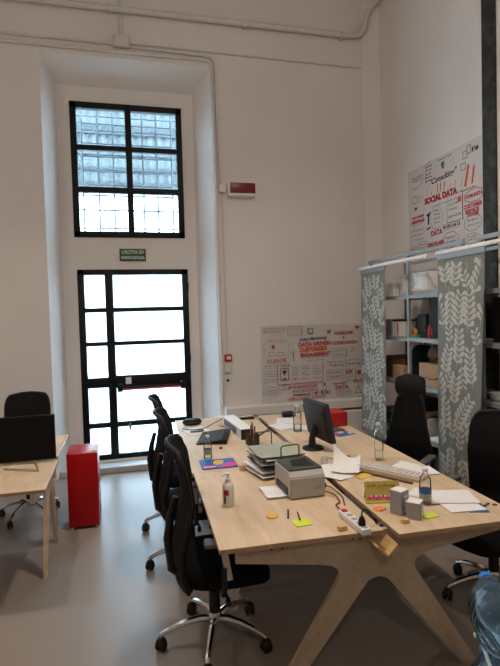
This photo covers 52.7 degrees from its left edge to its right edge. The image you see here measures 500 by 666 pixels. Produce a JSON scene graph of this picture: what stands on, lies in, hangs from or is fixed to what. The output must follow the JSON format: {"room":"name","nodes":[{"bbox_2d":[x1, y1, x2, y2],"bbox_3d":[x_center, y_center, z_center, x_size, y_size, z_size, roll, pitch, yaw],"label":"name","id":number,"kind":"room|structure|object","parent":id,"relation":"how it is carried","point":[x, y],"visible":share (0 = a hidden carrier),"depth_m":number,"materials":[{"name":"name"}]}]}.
{"room":"open-plan office","nodes":[
{"label":"open-plan office","id":0,"kind":"room"},
{"bbox_2d":[0,0,365,480],"bbox_3d":[-1.946,-1.355,5.659,7.500,5.900,0.400,-2,2,-14],"label":"wall","id":1,"kind":"structure","parent":0,"point":[295,250],"depth_m":5.90,"materials":[{"name":"paint"}]},
{"bbox_2d":[0,31,112,44],"bbox_3d":[-3.507,-3.079,4.988,4.170,0.038,0.028,-2,2,-14],"label":"cable conduit","id":2,"kind":"object","parent":1,"relation":"attached to","point":[1,32],"visible":1,"depth_m":5.34,"materials":[{"name":"plastic"}]},
{"bbox_2d":[0,38,224,406],"bbox_3d":[-2.910,-1.038,5.198,5.283,3.993,0.036,-2,2,-14],"label":"cable conduit","id":3,"kind":"object","parent":1,"relation":"attached to","point":[1,39],"visible":1,"depth_m":5.77,"materials":[{"name":"plastic"}]},
{"bbox_2d":[59,459,174,477],"bbox_3d":[-1.283,1.534,5.944,1.778,0.070,0.340,-2,2,-14],"label":"trim","id":4,"kind":"structure","parent":1,"relation":"attached to","point":[139,464],"depth_m":5.76,"materials":[{"name":"stone"}]},
{"bbox_2d":[118,0,121,33],"bbox_3d":[-1.427,-3.766,5.498,0.024,1.060,0.024,-1,2,8],"label":"cable conduit","id":5,"kind":"object","parent":1,"relation":"attached to","point":[119,1],"visible":0.67,"depth_m":5.50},
{"bbox_2d":[113,34,129,48],"bbox_3d":[-1.401,-3.176,5.502,0.170,0.130,0.068,-2,2,-14],"label":"junction box","id":6,"kind":"object","parent":1,"relation":"attached to","point":[120,41],"visible":1,"depth_m":5.47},
{"bbox_2d":[100,456,146,462],"bbox_3d":[-1.316,1.482,6.058,1.265,0.028,0.140,-2,2,-14],"label":"trim","id":7,"kind":"structure","parent":1,"relation":"attached to","point":[141,457],"depth_m":5.94,"materials":[{"name":"white metal"}]},
{"bbox_2d":[69,100,184,237],"bbox_3d":[-1.440,-1.842,5.994,1.300,1.650,0.267,-2,2,-14],"label":"window","id":8,"kind":"structure","parent":1,"relation":"in","point":[129,149],"depth_m":5.96,"materials":[{"name":"black metal"}]},
{"bbox_2d":[119,249,145,260],"bbox_3d":[-1.373,-0.914,5.912,0.300,0.142,0.014,-2,2,-14],"label":"exit sign","id":9,"kind":"object","parent":1,"relation":"attached to","point":[125,254],"visible":1,"depth_m":5.91,"materials":[{"name":"green plastic"}]},
{"bbox_2d":[77,269,191,459],"bbox_3d":[-1.326,0.362,5.944,1.269,2.215,0.180,-2,2,-14],"label":"door","id":10,"kind":"structure","parent":1,"relation":"in","point":[134,328],"depth_m":5.96,"materials":[{"name":"black metal"}]},
{"bbox_2d":[130,46,220,183],"bbox_3d":[-0.821,-2.425,5.692,0.973,1.493,0.026,-2,2,-14],"label":"cable conduit","id":11,"kind":"object","parent":1,"relation":"attached to","point":[132,47],"visible":1,"depth_m":5.77,"materials":[{"name":"plastic"}]},
{"bbox_2d":[12,0,379,40],"bbox_3d":[-1.906,-3.673,4.928,7.286,0.482,0.901,-2,2,-14],"label":"pipe","id":12,"kind":"object","parent":1,"relation":"attached to","point":[67,3],"visible":1,"depth_m":5.69,"materials":[{"name":"metal"}]},
{"bbox_2d":[221,193,227,353],"bbox_3d":[-0.294,-0.686,5.881,0.023,1.885,0.016,-2,2,-14],"label":"cable conduit","id":13,"kind":"object","parent":1,"relation":"attached to","point":[221,193],"visible":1,"depth_m":5.88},
{"bbox_2d":[224,354,231,360],"bbox_3d":[-0.254,0.291,5.908,0.085,0.080,0.045,-2,2,-14],"label":"button","id":14,"kind":"object","parent":1,"relation":"attached to","point":[228,357],"visible":1,"depth_m":5.89,"materials":[{"name":"red plastic"}]},
{"bbox_2d":[225,361,231,372],"bbox_3d":[-0.255,0.401,5.921,0.075,0.130,0.024,-2,2,-14],"label":"switch box","id":15,"kind":"object","parent":1,"relation":"attached to","point":[228,369],"visible":1,"depth_m":5.91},
{"bbox_2d":[218,182,255,197],"bbox_3d":[-0.148,-1.662,5.854,0.428,0.155,0.088,-2,2,-14],"label":"emergency light","id":16,"kind":"object","parent":1,"relation":"attached to","point":[234,189],"visible":1,"depth_m":5.82,"materials":[{"name":"red plastic"}]},
{"bbox_2d":[130,42,360,68],"bbox_3d":[0.028,-3.222,5.886,2.770,0.037,0.022,-2,2,-14],"label":"cable conduit","id":17,"kind":"object","parent":1,"relation":"attached to","point":[131,43],"visible":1,"depth_m":5.84,"materials":[{"name":"plastic"}]},
{"bbox_2d":[214,397,361,418],"bbox_3d":[0.544,0.926,6.080,1.970,0.175,0.140,-2,2,-14],"label":"trim","id":18,"kind":"structure","parent":1,"relation":"attached to","point":[272,408],"depth_m":5.97,"materials":[{"name":"paint"}]},
{"bbox_2d":[260,323,361,402],"bbox_3d":[0.770,0.355,6.186,1.310,0.915,0.012,-2,2,-14],"label":"poster","id":19,"kind":"object","parent":1,"relation":"attached to","point":[318,361],"visible":0.99,"depth_m":6.18,"materials":[{"name":"paper"}]},
{"bbox_2d":[267,407,372,456],"bbox_3d":[0.842,1.231,6.134,1.350,0.545,0.200,-2,2,-14],"label":"trim","id":20,"kind":"structure","parent":1,"relation":"attached to","point":[354,415],"depth_m":6.14,"materials":[{"name":"paint"}]},
{"bbox_2d":[0,470,499,665],"bbox_3d":[-0.135,1.786,0.793,8.400,0.120,10.500,-2,2,-14],"label":"floor","id":21,"kind":"structure","parent":0,"point":[98,603],"depth_m":3.06,"materials":[{"name":"concrete"}]},
{"bbox_2d":[0,391,60,529],"bbox_3d":[-1.995,1.095,4.525,0.530,1.090,0.616,-2,2,-16],"label":"office chair","id":22,"kind":"object","parent":21,"relation":"on","point":[28,403],"visible":0.38,"depth_m":4.64,"materials":[{"name":"fabric"}]},
{"bbox_2d":[0,434,67,578],"bbox_3d":[-2.314,1.316,3.518,1.897,0.740,1.480,-2,2,-14],"label":"desk","id":23,"kind":"object","parent":21,"relation":"on","point":[12,483],"visible":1,"depth_m":3.44,"materials":[{"name":"brown wood"}]},
{"bbox_2d":[0,414,55,471],"bbox_3d":[-1.702,0.759,3.531,0.622,0.336,0.268,-1,2,7],"label":"computer monitor","id":24,"kind":"object","parent":23,"relation":"on","point":[32,438],"visible":1,"depth_m":3.55,"materials":[{"name":"plastic"}]},
{"bbox_2d":[66,443,100,529],"bbox_3d":[-1.425,1.312,4.353,0.245,0.638,0.320,-2,2,-14],"label":"base cabinet","id":25,"kind":"object","parent":21,"relation":"on","point":[83,465],"visible":1,"depth_m":4.20,"materials":[{"name":"metal"}]},
{"bbox_2d":[145,407,207,569],"bbox_3d":[-0.439,1.079,3.552,0.616,1.107,0.630,-2,2,-8],"label":"office chair","id":26,"kind":"object","parent":21,"relation":"on","point":[162,493],"visible":0.46,"depth_m":3.40,"materials":[{"name":"fabric"}]},
{"bbox_2d":[142,394,210,530],"bbox_3d":[-0.604,1.060,4.201,0.616,1.107,0.630,-2,2,-11],"label":"office chair","id":27,"kind":"object","parent":21,"relation":"on","point":[152,456],"visible":0.31,"depth_m":4.12,"materials":[{"name":"black plastic"}]},
{"bbox_2d":[155,433,272,665],"bbox_3d":[-0.213,1.104,2.702,0.616,1.107,0.630,-2,2,-8],"label":"office chair","id":28,"kind":"object","parent":21,"relation":"on","point":[196,563],"visible":0.91,"depth_m":2.57,"materials":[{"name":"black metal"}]},
{"bbox_2d":[175,412,499,665],"bbox_3d":[0.309,1.220,3.677,1.490,0.776,2.860,-2,2,-12],"label":"desk","id":29,"kind":"object","parent":21,"relation":"on","point":[391,551],"depth_m":2.45,"materials":[{"name":"brown wood"}]},
{"bbox_2d":[182,418,201,425],"bbox_3d":[-0.539,0.822,4.697,0.185,0.063,0.110,-2,2,-14],"label":"glasses case","id":30,"kind":"object","parent":29,"relation":"on","point":[189,421],"visible":1,"depth_m":4.66,"materials":[{"name":"grey plastic"}]},
{"bbox_2d":[180,426,209,435],"bbox_3d":[-0.472,0.857,4.437,0.210,0.005,0.290,-3,2,-28],"label":"paper sheet","id":31,"kind":"object","parent":29,"relation":"on","point":[198,427],"visible":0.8,"depth_m":4.45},
{"bbox_2d":[203,435,211,459],"bbox_3d":[-0.298,0.804,3.561,0.061,0.169,0.061,-2,2,-14],"label":"water bottle","id":32,"kind":"object","parent":29,"relation":"on","point":[207,451],"visible":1,"depth_m":3.55,"materials":[{"name":"clear plastic"}]},
{"bbox_2d":[196,428,229,444],"bbox_3d":[-0.296,0.849,4.151,0.240,0.036,0.400,-2,2,2],"label":"tablet","id":33,"kind":"object","parent":29,"relation":"on","point":[217,437],"visible":1,"depth_m":4.07,"materials":[{"name":"plastic"}]},
{"bbox_2d":[199,458,237,469],"bbox_3d":[-0.216,0.887,3.429,0.240,0.007,0.210,-2,2,-12],"label":"magazine","id":34,"kind":"object","parent":29,"relation":"on","point":[224,462],"visible":1,"depth_m":3.41,"materials":[{"name":"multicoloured paper"}]},
{"bbox_2d":[204,460,236,468],"bbox_3d":[-0.211,0.883,3.418,0.225,0.001,0.165,-2,2,-12],"label":"print","id":35,"kind":"object","parent":34,"relation":"on","point":[208,464],"depth_m":3.40,"materials":[{"name":"multicoloured paper"}]},
{"bbox_2d":[221,472,233,506],"bbox_3d":[-0.116,0.828,2.679,0.062,0.176,0.062,-1,2,23],"label":"sanitizer bottle","id":36,"kind":"object","parent":29,"relation":"on","point":[228,486],"visible":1,"depth_m":2.66,"materials":[{"name":"plastic"}]},
{"bbox_2d":[223,415,249,439],"bbox_3d":[-0.109,0.811,4.382,0.113,0.084,0.624,-2,2,-17],"label":"cardboard box","id":37,"kind":"object","parent":29,"relation":"on","point":[236,425],"visible":0.76,"depth_m":4.30,"materials":[{"name":"cardboard"}]},
{"bbox_2d":[245,432,259,445],"bbox_3d":[0.019,0.823,3.921,0.084,0.088,0.084,-2,2,-20],"label":"pen holder","id":38,"kind":"object","parent":29,"relation":"on","point":[249,438],"visible":0.79,"depth_m":3.88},
{"bbox_2d":[266,513,277,518],"bbox_3d":[0.109,0.911,2.517,0.060,0.009,0.060,-2,2,-14],"label":"dot","id":39,"kind":"object","parent":29,"relation":"on","point":[269,515],"visible":1,"depth_m":2.50,"materials":[{"name":"yellow paper"}]},
{"bbox_2d":[259,485,288,499],"bbox_3d":[0.153,0.895,2.854,0.172,0.021,0.204,-2,2,-14],"label":"paper stack","id":40,"kind":"object","parent":29,"relation":"on","point":[274,492],"visible":0.68,"depth_m":2.82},
{"bbox_2d":[247,430,301,478],"bbox_3d":[0.172,0.776,3.239,0.265,0.216,0.404,-2,2,-21],"label":"tray","id":41,"kind":"object","parent":29,"relation":"on","point":[268,430],"visible":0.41,"depth_m":3.07,"materials":[{"name":"metal"}]},
{"bbox_2d":[243,460,274,478],"bbox_3d":[0.140,0.856,3.242,0.291,0.035,0.318,-3,2,-26],"label":"paper stack","id":42,"kind":"object","parent":41,"relation":"in","point":[250,465],"visible":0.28,"depth_m":3.14,"materials":[{"name":"white paper"}]},
{"bbox_2d":[247,454,294,468],"bbox_3d":[0.158,0.809,3.248,0.286,0.031,0.319,-2,2,-17],"label":"paper stack","id":43,"kind":"object","parent":42,"relation":"on","point":[254,459],"visible":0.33,"depth_m":3.14,"materials":[{"name":"white paper"}]},
{"bbox_2d":[246,442,307,461],"bbox_3d":[0.165,0.764,3.276,0.324,0.028,0.361,-2,2,-20],"label":"folder","id":44,"kind":"object","parent":43,"relation":"on","point":[268,452],"visible":0.91,"depth_m":3.23,"materials":[{"name":"green paper"}]},
{"bbox_2d":[247,450,301,478],"bbox_3d":[0.164,0.831,3.266,0.265,0.093,0.344,-2,2,-21],"label":"shelf","id":45,"kind":"object","parent":41,"relation":"attached to","point":[247,450],"depth_m":3.09,"materials":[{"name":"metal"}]},
{"bbox_2d":[267,423,290,429],"bbox_3d":[0.284,0.833,4.505,0.170,0.004,0.240,-3,2,-31],"label":"paper sheet","id":46,"kind":"object","parent":29,"relation":"on","point":[279,426],"visible":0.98,"depth_m":4.51,"materials":[{"name":"white"}]},
{"bbox_2d":[276,418,294,422],"bbox_3d":[0.334,0.823,4.754,0.170,0.004,0.240,-1,2,6],"label":"paper sheet","id":47,"kind":"object","parent":29,"relation":"on","point":[279,420],"visible":0.98,"depth_m":4.75,"materials":[{"name":"white"}]},
{"bbox_2d":[281,411,295,416],"bbox_3d":[0.377,0.790,4.929,0.130,0.058,0.057,-2,2,-14],"label":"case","id":48,"kind":"object","parent":29,"relation":"on","point":[284,413],"visible":0.94,"depth_m":4.91,"materials":[{"name":"black plastic"}]},
{"bbox_2d":[282,424,307,429],"bbox_3d":[0.418,0.830,4.466,0.240,0.004,0.170,-1,2,24],"label":"paper sheet","id":49,"kind":"object","parent":29,"relation":"on","point":[304,427],"visible":0.72,"depth_m":4.47,"materials":[{"name":"white"}]},
{"bbox_2d":[293,404,301,431],"bbox_3d":[0.404,0.726,4.315,0.072,0.232,0.072,-2,2,-14],"label":"glass carafe","id":50,"kind":"object","parent":29,"relation":"on","point":[296,405],"visible":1,"depth_m":4.33,"materials":[{"name":"clear glass"}]},
{"bbox_2d":[275,456,324,499],"bbox_3d":[0.278,0.817,2.875,0.211,0.154,0.268,-2,2,-15],"label":"printer","id":51,"kind":"object","parent":29,"relation":"on","point":[298,477],"visible":1,"depth_m":2.77,"materials":[{"name":"grey plastic"}]},
{"bbox_2d":[291,518,312,526],"bbox_3d":[0.250,0.912,2.429,0.085,0.005,0.075,-2,2,-17],"label":"sticky notes","id":52,"kind":"object","parent":29,"relation":"on","point":[303,522],"visible":1,"depth_m":2.42,"materials":[{"name":"paper"}]},
{"bbox_2d":[302,397,335,450],"bbox_3d":[0.472,0.683,3.764,0.186,0.354,0.355,-2,2,-20],"label":"computer monitor","id":53,"kind":"object","parent":29,"relation":"on","point":[317,414],"visible":1,"depth_m":3.71,"materials":[{"name":"black plastic"}]},
{"bbox_2d":[321,456,327,463],"bbox_3d":[0.494,0.849,3.351,0.052,0.052,0.051,-2,2,-14],"label":"plastic cup","id":54,"kind":"object","parent":29,"relation":"on","point":[324,459],"visible":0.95,"depth_m":3.33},
{"bbox_2d":[330,408,346,426],"bbox_3d":[0.717,0.762,4.540,0.243,0.123,0.223,-2,2,-16],"label":"box","id":55,"kind":"object","parent":29,"relation":"on","point":[339,417],"visible":0.5,"depth_m":4.45,"materials":[{"name":"cardboard"}]},
{"bbox_2d":[321,463,360,479],"bbox_3d":[0.522,0.870,3.183,0.210,0.018,0.280,-4,3,-43],"label":"crumpled paper","id":56,"kind":"object","parent":29,"relation":"on","point":[327,467],"visible":0.63,"depth_m":3.13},
{"bbox_2d":[331,445,360,472],"bbox_3d":[0.612,0.801,3.225,0.171,0.119,0.221,-1,2,16],"label":"crumpled paper","id":57,"kind":"object","parent":56,"relation":"on","point":[342,463],"visible":1,"depth_m":3.26,"materials":[{"name":"paper"}]},
{"bbox_2d":[337,524,346,531],"bbox_3d":[0.427,0.902,2.339,0.042,0.021,0.026,-2,2,-20],"label":"wood block","id":58,"kind":"object","parent":29,"relation":"on","point":[343,527],"visible":1,"depth_m":2.33,"materials":[{"name":"brown wood"}]},
{"bbox_2d":[334,431,354,436],"bbox_3d":[0.762,0.834,4.187,0.170,0.004,0.140,-3,2,-31],"label":"magazine","id":59,"kind":"object","parent":29,"relation":"on","point":[339,433],"visible":0.83,"depth_m":4.18,"materials":[{"name":"blue paper"}]},
{"bbox_2d":[346,514,367,527],"bbox_3d":[0.500,0.879,2.364,0.031,0.001,0.176,-2,2,-16],"label":"socket","id":60,"kind":"object","parent":29,"relation":"attached to","point":[352,519],"depth_m":2.37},
{"bbox_2d":[354,473,372,478],"bbox_3d":[0.695,0.872,3.093,0.101,0.009,0.070,-3,2,-31],"label":"sticky note","id":61,"kind":"object","parent":29,"relation":"on","point":[364,475],"visible":1,"depth_m":3.10,"materials":[{"name":"yellow paper"}]},
{"bbox_2d":[358,509,376,525],"bbox_3d":[0.546,0.862,2.349,0.034,0.089,0.132,0,3,42],"label":"plug","id":62,"kind":"object","parent":29,"relation":"attached to","point":[361,521],"visible":1,"depth_m":2.31,"materials":[{"name":"black plastic"}]},
{"bbox_2d":[374,422,383,460],"bbox_3d":[0.871,0.734,3.417,0.062,0.256,0.062,-2,2,-14],"label":"glass bottle","id":63,"kind":"object","parent":29,"relation":"on","point":[377,423],"visible":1,"depth_m":3.41,"materials":[{"name":"glass"}]},
{"bbox_2d":[364,480,398,503],"bbox_3d":[0.699,0.839,2.688,0.185,0.106,0.076,-2,2,-2],"label":"tent card","id":64,"kind":"object","parent":29,"relation":"on","point":[375,491],"visible":0.8,"depth_m":2.67,"materials":[{"name":"yellow"}]},
{"bbox_2d":[366,484,393,502],"bbox_3d":[0.700,0.845,2.664,0.180,0.091,0.002,-2,-16,-2],"label":"print","id":65,"kind":"object","parent":64,"relation":"attached to","point":[383,496],"depth_m":2.66},
{"bbox_2d":[367,534,398,556],"bbox_3d":[0.336,0.945,3.623,0.108,0.058,2.750,-2,2,-12],"label":"cable tray","id":66,"kind":"object","parent":29,"relation":"on","point":[384,543],"depth_m":2.36,"materials":[{"name":"brown wood"}]},
{"bbox_2d":[358,461,427,481],"bbox_3d":[0.874,0.856,3.138,0.430,0.028,0.120,0,3,44],"label":"keyboard","id":67,"kind":"object","parent":29,"relation":"on","point":[383,469],"visible":0.97,"depth_m":3.10,"materials":[{"name":"beige plastic"}]},
{"bbox_2d":[390,486,408,515],"bbox_3d":[0.746,0.838,2.521,0.066,0.120,0.068,-3,3,-40],"label":"box","id":68,"kind":"object","parent":29,"relation":"on","point":[399,496],"visible":0.91,"depth_m":2.50,"materials":[{"name":"cardboard"}]},
{"bbox_2d":[402,495,407,512],"bbox_3d":[0.766,0.845,2.495,0.044,0.083,0.001,-3,3,-40],"label":"print","id":69,"kind":"object","parent":68,"relation":"attached to","point":[404,497],"depth_m":2.49,"materials":[{"name":"white paper"}]},
{"bbox_2d":[392,460,421,468],"bbox_3d":[1.000,0.858,3.252,0.150,0.007,0.180,0,3,41],"label":"paper sheet","id":70,"kind":"object","parent":29,"relation":"on","point":[400,464],"visible":0.7,"depth_m":3.28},
{"bbox_2d":[409,487,418,496],"bbox_3d":[0.938,0.880,2.783,0.100,0.003,0.130,0,3,37],"label":"paper sheet","id":71,"kind":"object","parent":29,"relation":"on","point":[415,492],"visible":0.37,"depth_m":2.79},
{"bbox_2d":[406,497,423,520],"bbox_3d":[0.804,0.858,2.464,0.070,0.082,0.068,0,2,33],"label":"box","id":72,"kind":"object","parent":29,"relation":"on","point":[414,510],"visible":0.98,"depth_m":2.44,"materials":[{"name":"cardboard"}]},
{"bbox_2d":[402,465,440,474],"bbox_3d":[1.067,0.858,3.151,0.180,0.007,0.150,-2,2,-8],"label":"paper sheet","id":73,"kind":"object","parent":29,"relation":"on","point":[431,470],"visible":0.62,"depth_m":3.17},
{"bbox_2d":[419,467,431,504],"bbox_3d":[0.912,0.796,2.630,0.063,0.186,0.063,-2,2,-14],"label":"water bottle","id":74,"kind":"object","parent":29,"relation":"on","point":[425,493],"visible":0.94,"depth_m":2.62,"materials":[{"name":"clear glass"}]},
{"bbox_2d":[423,512,438,518],"bbox_3d":[0.879,0.893,2.469,0.072,0.006,0.050,-2,2,-20],"label":"sticky notes","id":75,"kind":"object","parent":29,"relation":"on","point":[426,515],"visible":0.8,"depth_m":2.46,"materials":[{"name":"paper"}]},
{"bbox_2d":[430,490,480,503],"bbox_3d":[1.068,0.873,2.697,0.250,0.004,0.190,-1,2,3],"label":"paper sheet","id":76,"kind":"object","parent":29,"relation":"on","point":[438,496],"visible":0.79,"depth_m":2.68,"materials":[{"name":"paper"}]},
{"bbox_2d":[440,503,486,512],"bbox_3d":[1.081,0.883,2.567,0.190,0.004,0.120,-2,2,-7],"label":"paper sheet","id":77,"kind":"object","parent":29,"relation":"on","point":[466,507],"visible":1,"depth_m":2.55,"materials":[{"name":"paper"}]},
{"bbox_2d":[470,503,489,512],"bbox_3d":[1.141,0.885,2.556,0.100,0.001,0.120,-1,2,3],"label":"card","id":78,"kind":"object","parent":29,"relation":"on","point":[484,511],"visible":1,"depth_m":2.50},
{"bbox_2d":[373,374,435,524],"bbox_3d":[1.229,0.958,4.067,0.543,1.219,0.636,0,3,37],"label":"office chair","id":79,"kind":"object","parent":21,"relation":"on","point":[408,433],"visible":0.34,"depth_m":4.20,"materials":[{"name":"black fabric"}]},
{"bbox_2d":[368,239,499,447],"bbox_3d":[1.729,0.375,4.848,0.440,2.300,1.580,-2,2,-14],"label":"metal shelving","id":80,"kind":"object","parent":21,"relation":"on","point":[407,298],"visible":0.09,"depth_m":4.79,"materials":[{"name":"metal"}]},
{"bbox_2d":[385,283,398,296],"bbox_3d":[1.581,-0.458,5.394,0.220,0.145,0.180,-2,2,-14],"label":"storage box","id":81,"kind":"object","parent":80,"relation":"on","point":[388,286],"visible":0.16,"depth_m":5.35,"materials":[{"name":"cardboard"}]},
{"bbox_2d":[358,254,427,270],"bbox_3d":[1.394,-0.682,4.943,0.097,0.028,1.270,-2,2,-14],"label":"rail","id":82,"kind":"object","parent":80,"relation":"attached to","point":[423,255],"visible":0.99,"depth_m":4.79,"materials":[{"name":"white metal"}]},
{"bbox_2d":[360,266,386,439],"bbox_3d":[1.290,0.198,5.288,0.034,1.749,0.526,-2,2,-14],"label":"curtain","id":83,"kind":"object","parent":82,"relation":"hanging from","point":[373,302],"visible":0.98,"depth_m":5.27,"materials":[{"name":"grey fabric"}]},
{"bbox_2d":[389,289,398,295],"bbox_3d":[1.476,-0.412,5.173,0.065,0.075,0.080,-2,2,-14],"label":"package","id":84,"kind":"object","parent":80,"relation":"on","point":[392,292],"visible":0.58,"depth_m":5.14,"materials":[{"name":"cardboard"}]},
{"bbox_2d":[386,319,403,335],"bbox_3d":[1.575,-0.065,5.389,0.262,0.170,0.230,-2,2,-14],"label":"plastic container","id":85,"kind":"object","parent":80,"relation":"on","point":[389,323],"visible":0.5,"depth_m":5.30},
{"bbox_2d":[386,354,407,376],"bbox_3d":[1.637,0.351,5.330,0.280,0.215,0.460,-2,2,-14],"label":"storage box","id":86,"kind":"object","parent":80,"relation":"on","point":[402,359],"visible":0.24,"depth_m":5.33,"materials":[{"name":"brown cardboard"}]},
{"bbox_2d":[393,364,407,378],"bbox_3d":[1.515,0.397,5.062,0.070,0.150,0.200,-2,2,-14],"label":"storage box","id":87,"kind":"object","parent":80,"relation":"on","point":[398,369],"visible":0.54,"depth_m":5.03,"materials":[{"name":"cardboard"}]},
{"bbox_2d":[392,319,415,336],"bbox_3d":[1.603,-0.053,5.118,0.228,0.165,0.238,-2,2,-14],"label":"plastic container","id":88,"kind":"object","parent":80,"relation":"on","point":[399,326],"visible":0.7,"depth_m":5.04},
{"bbox_2d":[399,271,437,295],"bbox_3d":[1.699,-0.480,4.959,0.242,0.215,0.480,-2,2,-14],"label":"storage box","id":89,"kind":"object","parent":80,"relation":"on","point":[425,280],"visible":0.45,"depth_m":4.79,"materials":[{"name":"white paper"}]},
{"bbox_2d":[412,342,430,374],"bbox_3d":[1.692,0.274,4.939,0.220,0.396,0.280,-2,2,-14],"label":"backpack","id":90,"kind":"object","parent":80,"relation":"on","point":[419,352],"visible":0.33,"depth_m":4.86,"materials":[{"name":"fabric"}]},
{"bbox_2d":[405,289,437,294],"bbox_3d":[1.608,-0.377,4.655,0.065,0.035,0.550,-2,2,-14],"label":"storage box","id":91,"kind":"object","parent":80,"relation":"on","point":[430,290],"visible":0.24,"depth_m":4.61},
{"bbox_2d":[417,314,428,337],"bbox_3d":[1.734,-0.071,4.763,0.260,0.220,0.140,-2,2,-14],"label":"case","id":92,"kind":"object","parent":80,"relation":"on","point":[422,319],"visible":0.36,"depth_m":4.71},
{"bbox_2d":[419,362,437,387],"bbox_3d":[1.775,0.380,4.581,0.302,0.205,0.380,-2,2,-14],"label":"storage box","id":93,"kind":"object","parent":80,"relation":"on","point":[428,370],"visible":0.42,"depth_m":4.57,"materials":[{"name":"cardboard"}]},
{"bbox_2d":[426,345,437,362],"bbox_3d":[1.758,0.190,4.602,0.252,0.170,0.320,-2,2,-14],"label":"bag","id":94,"kind":"object","parent":93,"relation":"on","point":[433,351],"visible":0.45,"depth_m":4.57,"materials":[{"name":"leather"}]},
{"bbox_2d":[423,395,437,411],"bbox_3d":[1.701,0.793,5.059,0.280,0.300,0.280,-2,2,-14],"label":"storage box","id":95,"kind":"object","parent":80,"relation":"on","point":[431,403],"visible":0.04,"depth_m":4.93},
{"bbox_2d":[428,418,437,436],"bbox_3d":[1.743,0.871,4.660,0.220,0.170,0.025,-2,2,-14],"label":"folder","id":96,"kind":"object","parent":80,"relation":"on","point":[432,423],"visible":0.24,"depth_m":4.63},
{"bbox_2d":[429,298,437,337],"bbox_3d":[1.817,-0.134,4.509,0.260,0.360,0.350,-2,2,-14],"label":"case","id":97,"kind":"object","parent":80,"relation":"on","point":[433,303],"visible":0.11,"depth_m":4.57,"materials":[{"name":"plastic"}]},
{"bbox_2d":[432,446,438,471],"bbox_3d":[1.839,1.262,4.582,0.280,0.300,0.700,-2,2,-14],"label":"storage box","id":98,"kind":"object","parent":80,"relation":"on","point":[435,449],"visible":0.02,"depth_m":4.60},
{"bbox_2d":[435,238,499,254],"bbox_3d":[1.779,-0.637,3.427,0.097,0.028,1.600,-2,2,-14],"label":"rail","id":99,"kind":"object","parent":80,"relation":"attached to","point":[495,241],"visible":0.97,"depth_m":3.77,"materials":[{"name":"white metal"}]},
{"bbox_2d":[437,246,485,487],"bbox_3d":[1.636,0.289,3.934,0.034,1.849,0.566,-2,2,-14],"label":"curtain","id":100,"kind":"object","parent":99,"relation":"hanging from","point":[460,273],"visible":0.92,"depth_m":3.94,"materials":[{"name":"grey fabric"}]},
{"bbox_3d":[1.555,0.911,5.408,0.260,0.044,0.300,-2,2,-11],"label":"folded cloth","id":101,"kind":"object","parent":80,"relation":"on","visible":0},
{"bbox_3d":[1.554,0.864,5.406,0.260,0.044,0.300,-2,2,-14],"label":"folded cloth","id":102,"kind":"object","parent":101,"relation":"on","visible":0},
{"bbox_2d":[386,405,393,413],"bbox_3d":[1.553,0.817,5.404,0.260,0.044,0.300,-2,2,-17],"label":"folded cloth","id":103,"kind":"object","parent":102,"relation":"on","point":[389,408],"visible":0.09,"depth_m":5.34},
{"bbox_2d":[442,409,499,619],"bbox_3d":[1.476,1.044,3.056,0.616,1.107,0.630,-3,3,-34],"label":"office chair","id":104,"kind":"object","parent":21,"relation":"on","point":[483,446],"visible":0.63,"depth_m":3.21,"materials":[{"name":"fabric"}]},
{"bbox_2d":[473,632,491,665],"bbox_3d":[0.835,1.197,1.541,0.243,0.950,0.280,-1,2,13],"label":"rack","id":105,"kind":"object","parent":21,"relation":"on","point":[474,633],"visible":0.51,"depth_m":1.54,"materials":[{"name":"white metal"}]},
{"bbox_2d":[467,571,499,660],"bbox_3d":[0.794,0.870,1.622,0.190,0.190,0.337,-1,2,13],"label":"water jug","id":106,"kind":"object","parent":105,"relation":"on","point":[490,641],"visible":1,"depth_m":1.63,"materials":[{"name":"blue plastic"}]},
{"bbox_2d":[471,645,499,665],"bbox_3d":[0.801,1.124,1.631,0.190,0.190,0.337,-1,2,13],"label":"water jug","id":107,"kind":"object","parent":105,"relation":"on","point":[480,660],"visible":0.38,"depth_m":1.69,"materials":[{"name":"blue plastic"}]},
{"bbox_2d":[476,231,499,408],"bbox_3d":[2.125,0.422,3.277,0.434,2.300,1.340,-2,2,-14],"label":"metal shelving","id":108,"kind":"object","parent":21,"relation":"on","point":[485,402],"visible":0.33,"depth_m":3.81,"materials":[{"name":"metal"}]},
{"bbox_2d":[488,391,499,400],"bbox_3d":[1.866,0.478,3.791,0.142,0.063,0.142,-2,2,-14],"label":"glass bowl","id":109,"kind":"object","parent":108,"relation":"on","point":[495,395],"visible":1,"depth_m":3.77,"materials":[{"name":"glass"}]},
{"bbox_2d":[361,0,499,441],"bbox_3d":[2.835,-1.332,1.429,0.310,5.900,10.450,-2,2,-14],"label":"wall","id":110,"kind":"structure","parent":0,"point":[422,64],"depth_m":5.55,"materials":[{"name":"paint"}]},
{"bbox_2d":[408,135,482,256],"bbox_3d":[1.920,-1.299,5.046,0.005,0.950,1.213,-2,2,-14],"label":"poster","id":111,"kind":"object","parent":110,"relation":"attached to","point":[445,193],"visible":0.97,"depth_m":4.95,"materials":[{"name":"paper"}]},
{"bbox_2d":[481,0,499,408],"bbox_3d":[2.080,-1.419,4.378,0.022,5.900,0.160,-2,2,-14],"label":"column","id":112,"kind":"structure","parent":110,"relation":"attached to","point":[488,7],"depth_m":4.37,"materials":[{"name":"black paint"}]},
{"label":"outside","id":113,"kind":"structure","parent":0,"visible":0},
{"bbox_3d":[-1.984,1.452,12.132,30.000,0.220,11.600,-2,2,-14],"label":"ground","id":114,"kind":"structure","parent":113,"visible":0},
{"bbox_2d":[76,109,176,189],"bbox_3d":[-1.901,-1.561,8.503,6.002,6.060,0.399,-2,2,-14],"label":"building exterior","id":115,"kind":"structure","parent":114,"relation":"on","point":[105,164],"depth_m":8.33,"materials":[{"name":"blue metal"}]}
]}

